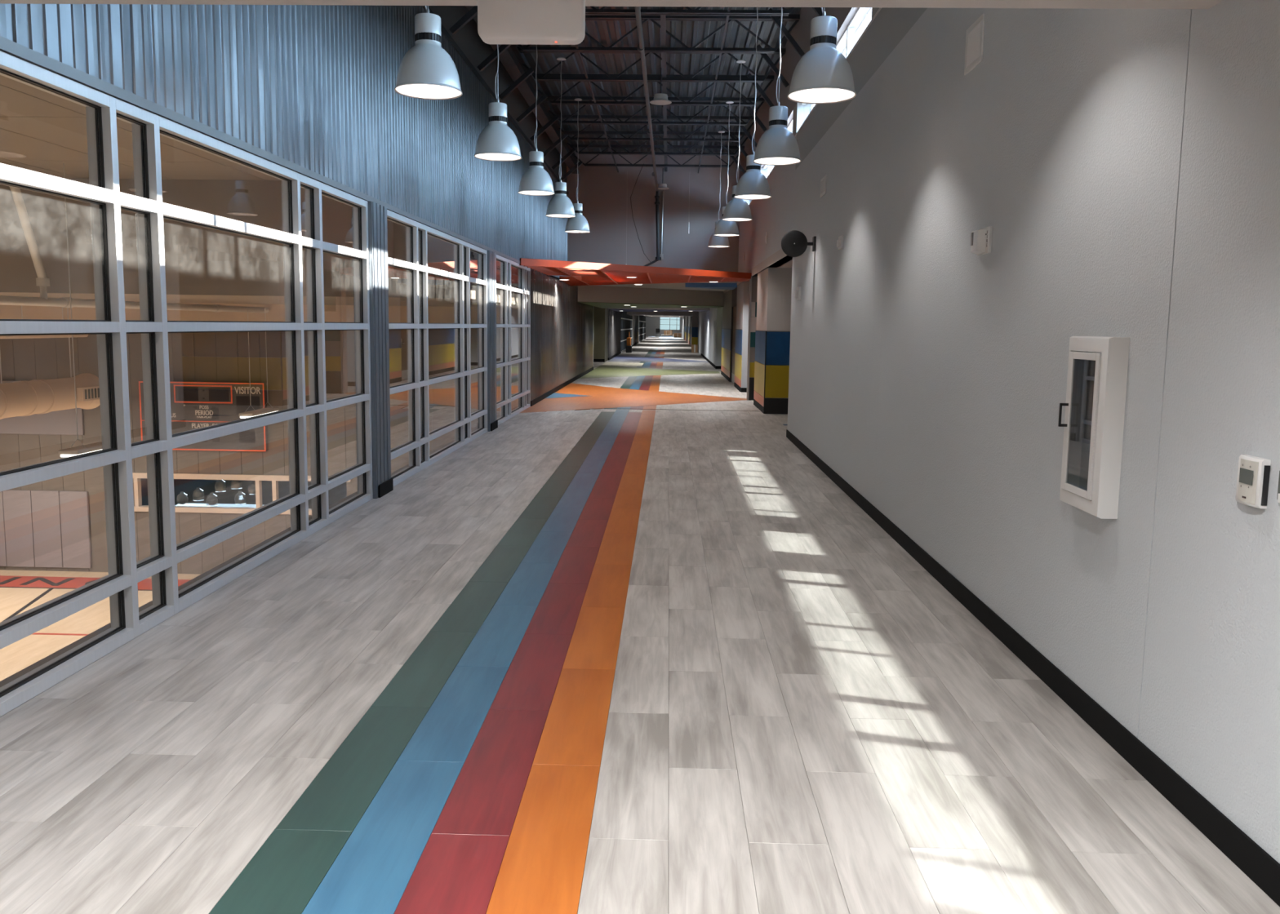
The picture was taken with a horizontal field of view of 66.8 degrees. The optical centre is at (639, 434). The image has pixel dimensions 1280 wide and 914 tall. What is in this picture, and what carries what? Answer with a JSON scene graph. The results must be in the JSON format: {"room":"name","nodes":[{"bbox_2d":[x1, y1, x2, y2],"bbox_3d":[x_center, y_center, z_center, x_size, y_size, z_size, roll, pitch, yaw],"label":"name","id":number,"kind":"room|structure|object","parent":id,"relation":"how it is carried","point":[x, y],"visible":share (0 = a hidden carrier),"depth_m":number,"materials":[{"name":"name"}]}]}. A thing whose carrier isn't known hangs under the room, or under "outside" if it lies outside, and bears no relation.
{"room":"school corridor","nodes":[
{"label":"school corridor","id":0,"kind":"room"},
{"bbox_2d":[0,569,199,681],"bbox_3d":[-12.184,4.480,6.705,19.420,0.107,27.600,1,6,2],"label":"floor","id":1,"kind":"structure","parent":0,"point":[20,591],"depth_m":17.83,"materials":[{"name":"brown wood"}]},
{"bbox_2d":[0,177,499,687],"bbox_3d":[-12.098,0.577,9.235,19.520,7.400,33.700,1,6,2],"label":"wall","id":2,"kind":"structure","parent":0,"point":[203,265],"depth_m":19.69,"materials":[{"name":"paint"}]},
{"bbox_2d":[0,353,2,383],"bbox_3d":[-9.528,-1.415,14.421,0.014,1.330,0.016,1,6,2],"label":"hanger","id":3,"kind":"object","parent":2,"relation":"hanging from","point":[0,353],"visible":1,"depth_m":14.47,"materials":[{"name":"grey"}]},
{"bbox_2d":[0,380,84,435],"bbox_3d":[-13.712,-0.560,20.052,4.450,1.100,0.048,1,6,2],"label":"acoustic panel","id":4,"kind":"object","parent":2,"relation":"attached to","point":[63,422],"visible":0.48,"depth_m":20.03,"materials":[{"name":"grey"}]},
{"bbox_2d":[0,305,88,338],"bbox_3d":[-9.486,-1.496,12.297,0.090,0.634,8.200,1,6,2],"label":"tube","id":5,"kind":"object","parent":2,"relation":"hanging from","point":[41,335],"visible":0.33,"depth_m":15.21,"materials":[{"name":"beige"}]},
{"bbox_2d":[0,489,92,568],"bbox_3d":[-13.592,1.972,20.327,4.188,1.630,0.058,1,6,2],"label":"pad","id":6,"kind":"object","parent":2,"relation":"attached to","point":[38,528],"visible":0.86,"depth_m":20.27,"materials":[{"name":"grey fabric"}]},
{"bbox_2d":[66,307,71,377],"bbox_3d":[-9.477,-1.604,16.110,0.014,1.330,0.016,1,6,2],"label":"hanger","id":7,"kind":"object","parent":2,"relation":"hanging from","point":[67,308],"visible":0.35,"depth_m":16.13,"materials":[{"name":"grey"}]},
{"bbox_2d":[57,163,102,457],"bbox_3d":[-6.651,-1.471,11.712,0.240,3.395,1.100,1,6,2],"label":"light","id":8,"kind":"object","parent":2,"relation":"hanging from","point":[76,451],"visible":0.38,"depth_m":11.41,"materials":[{"name":"white plastic"}]},
{"bbox_2d":[60,449,99,457],"bbox_3d":[-6.674,0.200,11.899,0.220,0.033,1.060,1,6,2],"label":"diffuser","id":9,"kind":"object","parent":8,"relation":"attached to","point":[63,454],"depth_m":11.37,"materials":[{"name":"plastic"}]},
{"bbox_2d":[0,186,268,312],"bbox_3d":[-7.556,-2.247,10.645,0.371,1.637,17.200,1,6,2],"label":"pipe","id":10,"kind":"object","parent":2,"relation":"hanging from","point":[42,280],"visible":0.91,"depth_m":12.34,"materials":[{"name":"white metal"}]},
{"bbox_2d":[0,75,280,180],"bbox_3d":[-12.190,-2.306,2.421,19.420,0.150,20.600,1,6,2],"label":"ceiling","id":11,"kind":"structure","parent":2,"relation":"attached to","point":[41,131],"depth_m":10.14,"materials":[{"name":"beige paint"}]},
{"bbox_2d":[138,381,268,451],"bbox_3d":[-8.932,-0.365,19.882,2.580,1.400,0.145,1,6,2],"label":"scoreboard","id":12,"kind":"object","parent":2,"relation":"attached to","point":[193,405],"visible":0.75,"depth_m":19.80,"materials":[{"name":"grey"}]},
{"bbox_2d":[173,384,232,403],"bbox_3d":[-8.898,-0.811,19.763,1.200,0.365,0.007,1,6,2],"label":"clock","id":13,"kind":"object","parent":12,"relation":"on","point":[183,393],"depth_m":19.76,"materials":[{"name":"black"}]},
{"bbox_2d":[174,503,265,507],"bbox_3d":[-8.854,1.790,20.775,2.200,0.500,0.450,1,6,2],"label":"shelf","id":14,"kind":"object","parent":2,"relation":"on","point":[179,504],"visible":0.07,"depth_m":20.81,"materials":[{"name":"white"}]},
{"bbox_2d":[177,491,188,505],"bbox_3d":[-9.746,1.371,20.679,0.242,0.290,0.246,1,6,2],"label":"ball","id":15,"kind":"object","parent":14,"relation":"on","point":[182,499],"visible":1,"depth_m":20.62,"materials":[{"name":"black plastic"}]},
{"bbox_2d":[193,487,204,501],"bbox_3d":[-9.395,1.277,20.658,0.242,0.290,0.246,1,6,2],"label":"ball","id":16,"kind":"object","parent":14,"relation":"on","point":[197,495],"visible":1,"depth_m":20.60,"materials":[{"name":"black plastic"}]},
{"bbox_2d":[206,493,218,506],"bbox_3d":[-9.106,1.392,20.663,0.242,0.290,0.246,1,6,2],"label":"ball","id":17,"kind":"object","parent":14,"relation":"on","point":[211,500],"visible":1,"depth_m":20.60,"materials":[{"name":"black plastic"}]},
{"bbox_2d":[215,480,226,492],"bbox_3d":[-8.912,1.087,20.623,0.242,0.290,0.246,1,6,2],"label":"ball","id":18,"kind":"object","parent":14,"relation":"on","point":[220,486],"visible":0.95,"depth_m":20.56,"materials":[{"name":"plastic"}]},
{"bbox_2d":[235,490,246,504],"bbox_3d":[-8.496,1.352,20.640,0.242,0.290,0.246,1,6,2],"label":"ball","id":19,"kind":"object","parent":14,"relation":"on","point":[240,498],"visible":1,"depth_m":20.58,"materials":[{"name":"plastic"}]},
{"bbox_2d":[231,480,242,488],"bbox_3d":[-8.562,1.023,20.605,0.242,0.290,0.246,1,6,2],"label":"ball","id":20,"kind":"object","parent":19,"relation":"on","point":[235,483],"visible":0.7,"depth_m":20.54,"materials":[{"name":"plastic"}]},
{"bbox_2d":[248,482,255,494],"bbox_3d":[-8.193,1.139,20.607,0.242,0.290,0.246,1,6,2],"label":"ball","id":21,"kind":"object","parent":14,"relation":"on","point":[252,487],"visible":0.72,"depth_m":20.53,"materials":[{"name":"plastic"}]},
{"bbox_2d":[239,307,279,418],"bbox_3d":[-6.519,-1.230,16.567,0.240,1.835,1.100,1,6,2],"label":"light","id":22,"kind":"object","parent":2,"relation":"hanging from","point":[264,411],"visible":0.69,"depth_m":16.41,"materials":[{"name":"white plastic"}]},
{"bbox_3d":[-9.673,-1.532,9.178,0.014,2.730,0.016,1,6,2],"label":"hanger","id":23,"kind":"object","parent":2,"relation":"hanging from","visible":0},
{"bbox_2d":[0,373,100,419],"bbox_3d":[-9.675,0.008,10.025,0.620,0.620,13.340,1,6,2],"label":"air duct","id":24,"kind":"object","parent":23,"relation":"hanging from","point":[24,397],"visible":0.74,"depth_m":15.14,"materials":[{"name":"beige"}]},
{"bbox_2d":[76,386,99,401],"bbox_3d":[-9.169,-0.675,16.165,0.105,0.220,0.520,1,6,2],"label":"grille","id":25,"kind":"object","parent":24,"relation":"attached to","point":[91,393],"visible":0.95,"depth_m":16.05,"materials":[{"name":"beige"}]},
{"bbox_2d":[0,3,648,498],"bbox_3d":[-2.586,-8.255,61.568,4.106,5.720,136.000,1,6,2],"label":"wall","id":26,"kind":"structure","parent":0,"point":[308,91],"depth_m":7.85,"materials":[{"name":"metal"}]},
{"bbox_2d":[0,50,373,717],"bbox_3d":[-2.332,-0.405,5.606,0.108,2.428,4.714,1,6,2],"label":"window","id":27,"kind":"structure","parent":26,"relation":"in","point":[111,327],"depth_m":4.69,"materials":[{"name":"metal"}]},
{"bbox_2d":[386,209,487,486],"bbox_3d":[-2.178,-0.979,10.732,0.108,2.428,4.694,1,6,2],"label":"window","id":28,"kind":"structure","parent":26,"relation":"in","point":[417,325],"depth_m":9.94,"materials":[{"name":"metal"}]},
{"bbox_2d":[448,5,477,35],"bbox_3d":[-1.808,-4.524,10.440,0.489,0.435,0.060,1,6,2],"label":"knee brace","id":29,"kind":"object","parent":26,"relation":"attached to","point":[473,12],"visible":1,"depth_m":10.43,"materials":[{"name":"paint"}]},
{"bbox_2d":[477,44,511,71],"bbox_3d":[-1.762,-4.695,11.960,0.489,0.435,0.060,1,6,2],"label":"knee brace","id":30,"kind":"object","parent":26,"relation":"attached to","point":[503,47],"visible":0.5,"depth_m":11.94,"materials":[{"name":"paint"}]},
{"bbox_2d":[496,254,530,425],"bbox_3d":[-2.040,-1.497,15.356,0.108,2.428,3.564,1,6,2],"label":"window","id":31,"kind":"structure","parent":26,"relation":"in","point":[514,286],"depth_m":15.53,"materials":[{"name":"glass"}]},
{"bbox_2d":[498,66,533,100],"bbox_3d":[-1.717,-4.865,13.479,0.489,0.435,0.060,1,6,2],"label":"knee brace","id":32,"kind":"object","parent":26,"relation":"attached to","point":[530,71],"visible":1,"depth_m":13.46,"materials":[{"name":"paint"}]},
{"bbox_2d":[515,93,547,123],"bbox_3d":[-1.671,-5.035,14.999,0.489,0.435,0.060,1,6,2],"label":"knee brace","id":33,"kind":"object","parent":26,"relation":"attached to","point":[544,97],"visible":1,"depth_m":14.97,"materials":[{"name":"paint"}]},
{"bbox_2d":[529,115,559,141],"bbox_3d":[-1.626,-5.205,16.519,0.489,0.435,0.060,1,6,2],"label":"knee brace","id":34,"kind":"object","parent":26,"relation":"attached to","point":[556,117],"visible":1,"depth_m":16.49,"materials":[{"name":"paint"}]},
{"bbox_2d":[543,133,568,156],"bbox_3d":[-1.580,-5.376,18.039,0.489,0.435,0.060,1,6,2],"label":"knee brace","id":35,"kind":"object","parent":26,"relation":"attached to","point":[565,135],"visible":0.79,"depth_m":18.01,"materials":[{"name":"paint"}]},
{"bbox_2d":[551,147,576,169],"bbox_3d":[-1.535,-5.546,19.559,0.489,0.435,0.060,1,6,2],"label":"knee brace","id":36,"kind":"object","parent":26,"relation":"attached to","point":[568,154],"visible":1,"depth_m":19.53,"materials":[{"name":"paint"}]},
{"bbox_2d":[560,160,582,181],"bbox_3d":[-1.490,-5.716,21.078,0.489,0.435,0.060,1,6,2],"label":"knee brace","id":37,"kind":"object","parent":26,"relation":"attached to","point":[580,162],"visible":0.86,"depth_m":21.05,"materials":[{"name":"paint"}]},
{"bbox_2d":[620,311,632,352],"bbox_3d":[-0.816,-6.259,57.863,0.120,2.430,15.800,1,6,2],"label":"window","id":38,"kind":"structure","parent":26,"relation":"in","point":[626,320],"depth_m":56.67,"materials":[{"name":"grey"}]},
{"bbox_2d":[638,315,645,342],"bbox_3d":[0.189,-10.025,91.488,0.120,2.430,24.100,1,6,2],"label":"window","id":39,"kind":"structure","parent":26,"relation":"in","point":[642,335],"depth_m":90.67,"materials":[{"name":"grey"}]},
{"bbox_2d":[0,0,1223,317],"bbox_3d":[2.067,-8.220,61.382,11.580,5.620,136.100,1,6,2],"label":"ceiling","id":40,"kind":"structure","parent":0,"point":[606,33],"depth_m":13.90,"materials":[{"name":"grey paint"}]},
{"bbox_2d":[394,5,462,99],"bbox_3d":[-1.287,-3.139,5.858,0.412,2.082,0.412,1,6,2],"label":"pendant lamp","id":41,"kind":"object","parent":40,"relation":"hanging from","point":[426,71],"visible":1,"depth_m":5.86,"materials":[{"name":"grey metal"}]},
{"bbox_2d":[465,5,579,173],"bbox_3d":[-1.797,-5.123,12.768,0.180,0.260,20.160,1,6,2],"label":"girder","id":42,"kind":"object","parent":40,"relation":"attached to","point":[512,60],"visible":0.59,"depth_m":15.28,"materials":[{"name":"metal"}]},
{"bbox_2d":[477,0,585,44],"bbox_3d":[-0.293,-1.166,2.619,0.288,0.215,0.045,1,6,2],"label":"exit sign","id":43,"kind":"object","parent":40,"relation":"hanging from","point":[540,22],"visible":1,"depth_m":2.60,"materials":[{"name":"white plastic"}]},
{"bbox_2d":[517,44,555,195],"bbox_3d":[-1.141,-3.717,10.701,0.412,2.082,0.412,1,6,2],"label":"pendant lamp","id":44,"kind":"object","parent":40,"relation":"hanging from","point":[535,180],"visible":0.95,"depth_m":10.70,"materials":[{"name":"silver metal"}]},
{"bbox_2d":[520,257,751,285],"bbox_3d":[0.199,-3.207,19.693,4.058,0.115,8.184,1,6,2],"label":"ceiling canopy","id":45,"kind":"object","parent":40,"relation":"attached to","point":[579,273],"visible":0.99,"depth_m":18.36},
{"bbox_2d":[577,285,724,308],"bbox_3d":[0.523,-4.222,30.417,4.060,0.450,9.600,1,6,2],"label":"ceiling bulkhead","id":46,"kind":"structure","parent":40,"relation":"attached to","point":[600,296],"depth_m":27.46,"materials":[{"name":"grey paint"}]},
{"bbox_2d":[516,46,785,82],"bbox_3d":[0.080,-5.365,14.095,4.030,0.455,0.120,1,6,2],"label":"joist","id":47,"kind":"object","parent":40,"relation":"attached to","point":[691,79],"visible":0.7,"depth_m":14.09,"materials":[{"name":"paint"}]},
{"bbox_2d":[531,73,773,106],"bbox_3d":[0.125,-5.535,15.614,4.030,0.455,0.120,1,6,2],"label":"joist","id":48,"kind":"object","parent":40,"relation":"attached to","point":[770,77],"visible":0.69,"depth_m":15.58,"materials":[{"name":"paint"}]},
{"bbox_2d":[564,97,590,233],"bbox_3d":[-0.996,-4.296,15.545,0.412,2.082,0.412,1,6,2],"label":"pendant lamp","id":49,"kind":"object","parent":48,"relation":"hanging from","point":[579,224],"visible":0.87,"depth_m":15.52,"materials":[{"name":"silver metal"}]},
{"bbox_2d":[714,101,739,236],"bbox_3d":[1.404,-4.221,15.451,0.412,2.082,0.412,1,6,2],"label":"pendant lamp","id":50,"kind":"object","parent":48,"relation":"hanging from","point":[723,228],"visible":0.64,"depth_m":15.42,"materials":[{"name":"silver metal"}]},
{"bbox_2d":[546,96,764,125],"bbox_3d":[0.171,-5.705,17.134,4.030,0.455,0.120,1,6,2],"label":"joist","id":51,"kind":"object","parent":40,"relation":"attached to","point":[762,100],"visible":0.84,"depth_m":17.10,"materials":[{"name":"paint"}]},
{"bbox_2d":[556,115,755,142],"bbox_3d":[0.216,-5.875,18.654,4.030,0.455,0.120,1,6,2],"label":"joist","id":52,"kind":"object","parent":40,"relation":"attached to","point":[714,118],"visible":0.77,"depth_m":18.62,"materials":[{"name":"paint"}]},
{"bbox_2d":[563,130,750,155],"bbox_3d":[0.262,-6.046,20.174,4.030,0.455,0.120,1,6,2],"label":"joist","id":53,"kind":"object","parent":40,"relation":"attached to","point":[602,133],"visible":0.73,"depth_m":20.14,"materials":[{"name":"paint"}]},
{"bbox_2d":[570,144,744,167],"bbox_3d":[0.307,-6.216,21.694,4.030,0.455,0.120,1,6,2],"label":"joist","id":54,"kind":"object","parent":40,"relation":"attached to","point":[612,146],"visible":0.86,"depth_m":21.66,"materials":[{"name":"paint"}]},
{"bbox_2d":[630,163,650,262],"bbox_3d":[-0.028,-5.004,22.168,0.409,2.077,1.321,2,6,9],"label":"cable","id":55,"kind":"object","parent":54,"relation":"hanging from","point":[643,163],"visible":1,"depth_m":22.39,"materials":[{"name":"black plastic"}]},
{"bbox_2d":[516,13,799,53],"bbox_3d":[0.035,-5.195,12.575,4.030,0.455,0.120,1,6,2],"label":"joist","id":56,"kind":"object","parent":40,"relation":"attached to","point":[791,17],"visible":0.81,"depth_m":12.55,"materials":[{"name":"paint"}]},
{"bbox_2d":[545,57,575,217],"bbox_3d":[-1.069,-4.007,13.123,0.412,2.082,0.412,1,6,2],"label":"pendant lamp","id":57,"kind":"object","parent":56,"relation":"hanging from","point":[560,206],"visible":1,"depth_m":13.11,"materials":[{"name":"silver metal"}]},
{"bbox_2d":[697,6,730,173],"bbox_3d":[1.060,-4.995,12.697,0.025,0.025,20.160,1,6,2],"label":"bridging angle","id":58,"kind":"object","parent":56,"relation":"attached to","point":[729,7],"visible":0.89,"depth_m":13.88,"materials":[{"name":"paint"}]},
{"bbox_2d":[722,59,752,221],"bbox_3d":[1.332,-3.936,13.029,0.412,2.082,0.412,1,6,2],"label":"pendant lamp","id":59,"kind":"object","parent":56,"relation":"hanging from","point":[736,210],"visible":0.85,"depth_m":13.00,"materials":[{"name":"silver metal"}]},
{"bbox_2d":[608,307,709,311],"bbox_3d":[0.888,-5.606,42.634,4.060,0.420,8.000,1,6,2],"label":"trim","id":60,"kind":"structure","parent":40,"relation":"attached to","point":[674,309],"depth_m":39.21,"materials":[{"name":"grey paint"}]},
{"bbox_2d":[626,311,692,315],"bbox_3d":[1.333,-7.260,57.535,4.060,0.450,4.000,1,6,2],"label":"trim","id":61,"kind":"structure","parent":40,"relation":"attached to","point":[646,313],"depth_m":56.10,"materials":[{"name":"grey paint"}]},
{"bbox_2d":[585,6,794,16],"bbox_3d":[-0.011,-5.024,11.055,4.030,0.455,0.120,1,6,2],"label":"joist","id":62,"kind":"object","parent":40,"relation":"attached to","point":[602,11],"visible":0.69,"depth_m":11.05,"materials":[{"name":"paint"}]},
{"bbox_2d":[684,283,737,289],"bbox_3d":[1.740,-3.693,24.198,1.240,0.120,1.800,1,6,2],"label":"ceiling canopy","id":63,"kind":"object","parent":40,"relation":"attached to","point":[710,286],"visible":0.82,"depth_m":23.50,"materials":[{"name":"blue"}]},
{"bbox_2d":[707,130,729,247],"bbox_3d":[1.477,-4.507,17.874,0.412,2.082,0.412,1,6,2],"label":"pendant lamp","id":64,"kind":"object","parent":40,"relation":"hanging from","point":[714,241],"visible":0.56,"depth_m":17.84,"materials":[{"name":"silver metal"}]},
{"bbox_2d":[733,7,771,199],"bbox_3d":[1.259,-3.651,10.607,0.412,2.082,0.412,1,6,2],"label":"pendant lamp","id":65,"kind":"object","parent":40,"relation":"hanging from","point":[753,184],"visible":0.91,"depth_m":10.59,"materials":[{"name":"silver metal"}]},
{"bbox_2d":[786,7,856,103],"bbox_3d":[1.114,-3.080,5.763,0.412,2.082,0.412,1,6,2],"label":"pendant lamp","id":66,"kind":"object","parent":40,"relation":"hanging from","point":[823,75],"visible":1,"depth_m":5.76,"materials":[{"name":"silver metal"}]},
{"bbox_3d":[-0.102,-4.684,8.015,4.030,0.455,0.120,1,6,2],"label":"joist","id":67,"kind":"object","parent":40,"relation":"attached to","visible":0},
{"bbox_2d":[474,44,521,161],"bbox_3d":[-1.214,-3.428,8.280,0.412,2.082,0.412,1,6,2],"label":"pendant lamp","id":68,"kind":"object","parent":67,"relation":"hanging from","point":[497,141],"visible":0.98,"depth_m":8.28,"materials":[{"name":"silver metal"}]},
{"bbox_2d":[752,7,801,165],"bbox_3d":[1.186,-3.365,8.185,0.412,2.082,0.412,1,6,2],"label":"pendant lamp","id":69,"kind":"object","parent":67,"relation":"hanging from","point":[777,146],"visible":1,"depth_m":8.18,"materials":[{"name":"silver metal"}]},
{"bbox_2d":[0,336,1279,913],"bbox_3d":[3.537,-5.258,61.699,8.560,0.303,136.043,1,6,2],"label":"floor","id":70,"kind":"structure","parent":0,"point":[624,646],"depth_m":3.55,"materials":[{"name":"grey wood"}]},
{"bbox_2d":[626,333,631,352],"bbox_3d":[-0.580,-4.862,51.418,0.300,1.100,0.600,1,6,2],"label":"machine","id":71,"kind":"object","parent":70,"relation":"on","point":[628,348],"visible":0.99,"depth_m":51.25,"materials":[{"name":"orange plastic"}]},
{"bbox_2d":[691,344,697,352],"bbox_3d":[3.008,-4.706,53.491,0.340,0.424,0.704,1,6,2],"label":"cardboard box","id":72,"kind":"object","parent":70,"relation":"on","point":[694,347],"visible":0.91,"depth_m":53.15,"materials":[{"name":"brown"}]},
{"bbox_2d":[566,151,741,337],"bbox_3d":[2.737,-9.605,74.093,11.000,5.550,102.900,1,6,2],"label":"wall","id":73,"kind":"structure","parent":0,"point":[604,193],"depth_m":22.86,"materials":[{"name":"grey paint"}]},
{"bbox_2d":[660,191,663,259],"bbox_3d":[0.523,-4.918,22.859,0.070,1.580,0.060,1,6,2],"label":"conduit","id":74,"kind":"object","parent":73,"relation":"attached to","point":[661,254],"visible":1,"depth_m":22.86,"materials":[{"name":"silver metal"}]},
{"bbox_2d":[681,0,1279,864],"bbox_3d":[5.711,-8.164,61.330,4.491,5.620,136.000,1,6,2],"label":"wall","id":75,"kind":"structure","parent":0,"point":[1122,166],"depth_m":3.98,"materials":[{"name":"grey paint"}]},
{"bbox_2d":[691,276,757,400],"bbox_3d":[4.759,-3.893,37.183,4.700,2.500,36.180,1,6,2],"label":"trim","id":76,"kind":"structure","parent":75,"relation":"attached to","point":[753,281],"depth_m":19.34,"materials":[{"name":"grey paint"}]},
{"bbox_2d":[729,306,736,383],"bbox_3d":[2.420,-2.269,24.690,0.140,2.000,1.900,1,6,2],"label":"door","id":77,"kind":"structure","parent":75,"relation":"in","point":[733,308],"depth_m":25.32,"materials":[{"name":"brown wood"}]},
{"bbox_2d":[724,146,745,173],"bbox_3d":[2.050,-5.915,20.951,0.468,0.564,0.055,1,6,2],"label":"knee brace","id":78,"kind":"object","parent":75,"relation":"attached to","point":[733,157],"visible":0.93,"depth_m":20.93,"materials":[{"name":"paint"}]},
{"bbox_2d":[729,133,747,157],"bbox_3d":[2.004,-5.745,19.431,0.468,0.564,0.055,1,6,2],"label":"knee brace","id":79,"kind":"object","parent":75,"relation":"attached to","point":[731,136],"visible":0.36,"depth_m":19.41,"materials":[{"name":"paint"}]},
{"bbox_2d":[733,116,757,147],"bbox_3d":[1.959,-5.574,17.911,0.468,0.564,0.055,1,6,2],"label":"knee brace","id":80,"kind":"object","parent":75,"relation":"attached to","point":[735,118],"visible":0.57,"depth_m":17.89,"materials":[{"name":"paint"}]},
{"bbox_2d":[740,96,766,131],"bbox_3d":[1.913,-5.404,16.391,0.468,0.564,0.055,1,6,2],"label":"knee brace","id":81,"kind":"object","parent":75,"relation":"attached to","point":[750,110],"visible":0.86,"depth_m":16.37,"materials":[{"name":"paint"}]},
{"bbox_2d":[746,73,774,106],"bbox_3d":[1.868,-5.234,14.871,0.468,0.564,0.055,1,6,2],"label":"knee brace","id":82,"kind":"object","parent":75,"relation":"attached to","point":[758,88],"visible":0.64,"depth_m":14.85,"materials":[{"name":"paint"}]},
{"bbox_2d":[756,44,789,87],"bbox_3d":[1.823,-5.064,13.351,0.468,0.564,0.055,1,6,2],"label":"knee brace","id":83,"kind":"object","parent":75,"relation":"attached to","point":[766,57],"visible":0.93,"depth_m":13.33,"materials":[{"name":"paint"}]},
{"bbox_2d":[768,8,804,57],"bbox_3d":[1.777,-4.893,11.832,0.468,0.564,0.055,1,6,2],"label":"knee brace","id":84,"kind":"object","parent":75,"relation":"attached to","point":[775,18],"visible":0.79,"depth_m":11.81,"materials":[{"name":"paint"}]},
{"bbox_2d":[794,286,801,300],"bbox_3d":[1.945,-1.733,11.964,0.060,0.165,0.170,1,6,2],"label":"wall sensor","id":85,"kind":"object","parent":75,"relation":"attached to","point":[797,293],"visible":1,"depth_m":11.89,"materials":[{"name":"white plastic"}]},
{"bbox_2d":[781,230,816,257],"bbox_3d":[1.757,-2.114,10.779,0.382,0.294,0.110,1,6,2],"label":"disc","id":86,"kind":"object","parent":75,"relation":"attached to","point":[794,243],"visible":1,"depth_m":10.76,"materials":[{"name":"black plastic"}]},
{"bbox_2d":[746,7,866,204],"bbox_3d":[2.079,-3.934,11.125,0.070,0.390,21.900,1,6,2],"label":"window","id":87,"kind":"structure","parent":75,"relation":"in","point":[846,43],"depth_m":9.59,"materials":[{"name":"glass"}]},
{"bbox_2d":[812,7,822,16],"bbox_3d":[1.732,-4.723,10.312,0.468,0.564,0.055,1,6,2],"label":"knee brace","id":88,"kind":"object","parent":75,"relation":"attached to","point":[818,11],"visible":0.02,"depth_m":10.31,"materials":[{"name":"paint"}]},
{"bbox_2d":[820,174,826,197],"bbox_3d":[1.937,-2.615,10.250,0.010,0.190,0.340,1,6,2],"label":"air vent","id":89,"kind":"object","parent":75,"relation":"in","point":[823,181],"visible":1,"depth_m":10.24,"materials":[{"name":"grey metal"}]},
{"bbox_2d":[836,235,844,249],"bbox_3d":[1.876,-1.799,9.115,0.040,0.120,0.180,1,6,2],"label":"wall sensor","id":90,"kind":"object","parent":75,"relation":"attached to","point":[840,242],"visible":1,"depth_m":9.06,"materials":[{"name":"white plastic"}]},
{"bbox_2d":[854,8,871,44],"bbox_3d":[2.455,-4.901,10.955,0.550,0.100,29.000,1,6,2],"label":"window","id":91,"kind":"structure","parent":75,"relation":"attached to","point":[868,19],"depth_m":11.76,"materials":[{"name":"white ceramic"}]},
{"bbox_2d":[964,13,985,75],"bbox_3d":[1.786,-2.078,5.185,0.010,0.240,0.290,1,6,2],"label":"air vent","id":92,"kind":"object","parent":75,"relation":"in","point":[975,33],"visible":1,"depth_m":5.17,"materials":[{"name":"grey metal"}]},
{"bbox_2d":[970,226,992,255],"bbox_3d":[1.736,-0.984,4.947,0.060,0.132,0.180,1,6,2],"label":"fire alarm","id":93,"kind":"object","parent":75,"relation":"attached to","point":[980,239],"visible":1,"depth_m":4.91,"materials":[{"name":"white plastic"}]},
{"bbox_2d":[786,429,1279,906],"bbox_3d":[1.688,1.048,3.591,0.012,0.102,19.002,1,6,2],"label":"baseboard","id":94,"kind":"structure","parent":75,"relation":"attached to","point":[1257,864],"depth_m":3.47,"materials":[{"name":"black rubber"}]},
{"bbox_2d":[1057,336,1129,519],"bbox_3d":[1.656,-0.037,3.598,0.112,0.645,0.345,1,6,2],"label":"fire extinguisher cabinet","id":95,"kind":"object","parent":75,"relation":"attached to","point":[1095,404],"visible":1,"depth_m":3.48,"materials":[{"name":"white metal"}]},
{"bbox_2d":[1235,454,1271,508],"bbox_3d":[1.666,0.129,2.646,0.033,0.132,0.109,1,6,2],"label":"thermostat","id":96,"kind":"object","parent":75,"relation":"attached to","point":[1253,472],"visible":1,"depth_m":2.62,"materials":[{"name":"white plastic"}]},
{"bbox_2d":[1276,471,1279,503],"bbox_3d":[1.673,0.142,2.495,0.010,0.085,0.105,1,6,2],"label":"wall plate","id":97,"kind":"object","parent":75,"relation":"attached to","point":[1278,488],"visible":1,"depth_m":2.54,"materials":[{"name":"grey"}]},
{"bbox_3d":[-0.147,-4.514,6.495,4.030,0.455,0.120,1,6,2],"label":"joist","id":98,"kind":"object","parent":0,"visible":0},
{"bbox_2d":[634,6,661,266],"bbox_3d":[0.003,-3.886,12.823,0.420,2.201,20.100,1,6,2],"label":"pipe","id":99,"kind":"object","parent":98,"relation":"hanging from","point":[637,11],"visible":0.98,"depth_m":14.36,"materials":[{"name":"grey"}]},
{"bbox_2d":[657,168,668,189],"bbox_3d":[0.524,-5.882,22.328,0.300,0.464,0.300,1,6,2],"label":"ceiling device","id":100,"kind":"object","parent":99,"relation":"attached to","point":[661,186],"visible":1,"depth_m":22.27,"materials":[{"name":"white metal"}]},
{"bbox_3d":[-0.238,-4.173,3.456,4.030,0.455,0.120,1,6,2],"label":"joist","id":101,"kind":"object","parent":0,"visible":0},
{"bbox_2d":[574,44,618,172],"bbox_3d":[-0.809,-5.027,12.749,0.025,0.025,20.160,1,6,2],"label":"bridging angle","id":102,"kind":"object","parent":101,"relation":"attached to","point":[576,45],"visible":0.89,"depth_m":15.50,"materials":[{"name":"paint"}]},
{"bbox_2d":[660,6,667,171],"bbox_3d":[0.311,-5.051,12.713,0.060,0.053,20.160,1,6,2],"label":"channel","id":103,"kind":"object","parent":101,"relation":"attached to","point":[663,18],"visible":0.67,"depth_m":13.63,"materials":[{"name":"paint"}]},
{"bbox_2d":[649,67,671,105],"bbox_3d":[0.286,-4.764,13.250,0.300,0.464,0.300,1,6,2],"label":"ceiling device","id":104,"kind":"object","parent":103,"relation":"hanging from","point":[660,99],"visible":1,"depth_m":13.21,"materials":[{"name":"white metal"}]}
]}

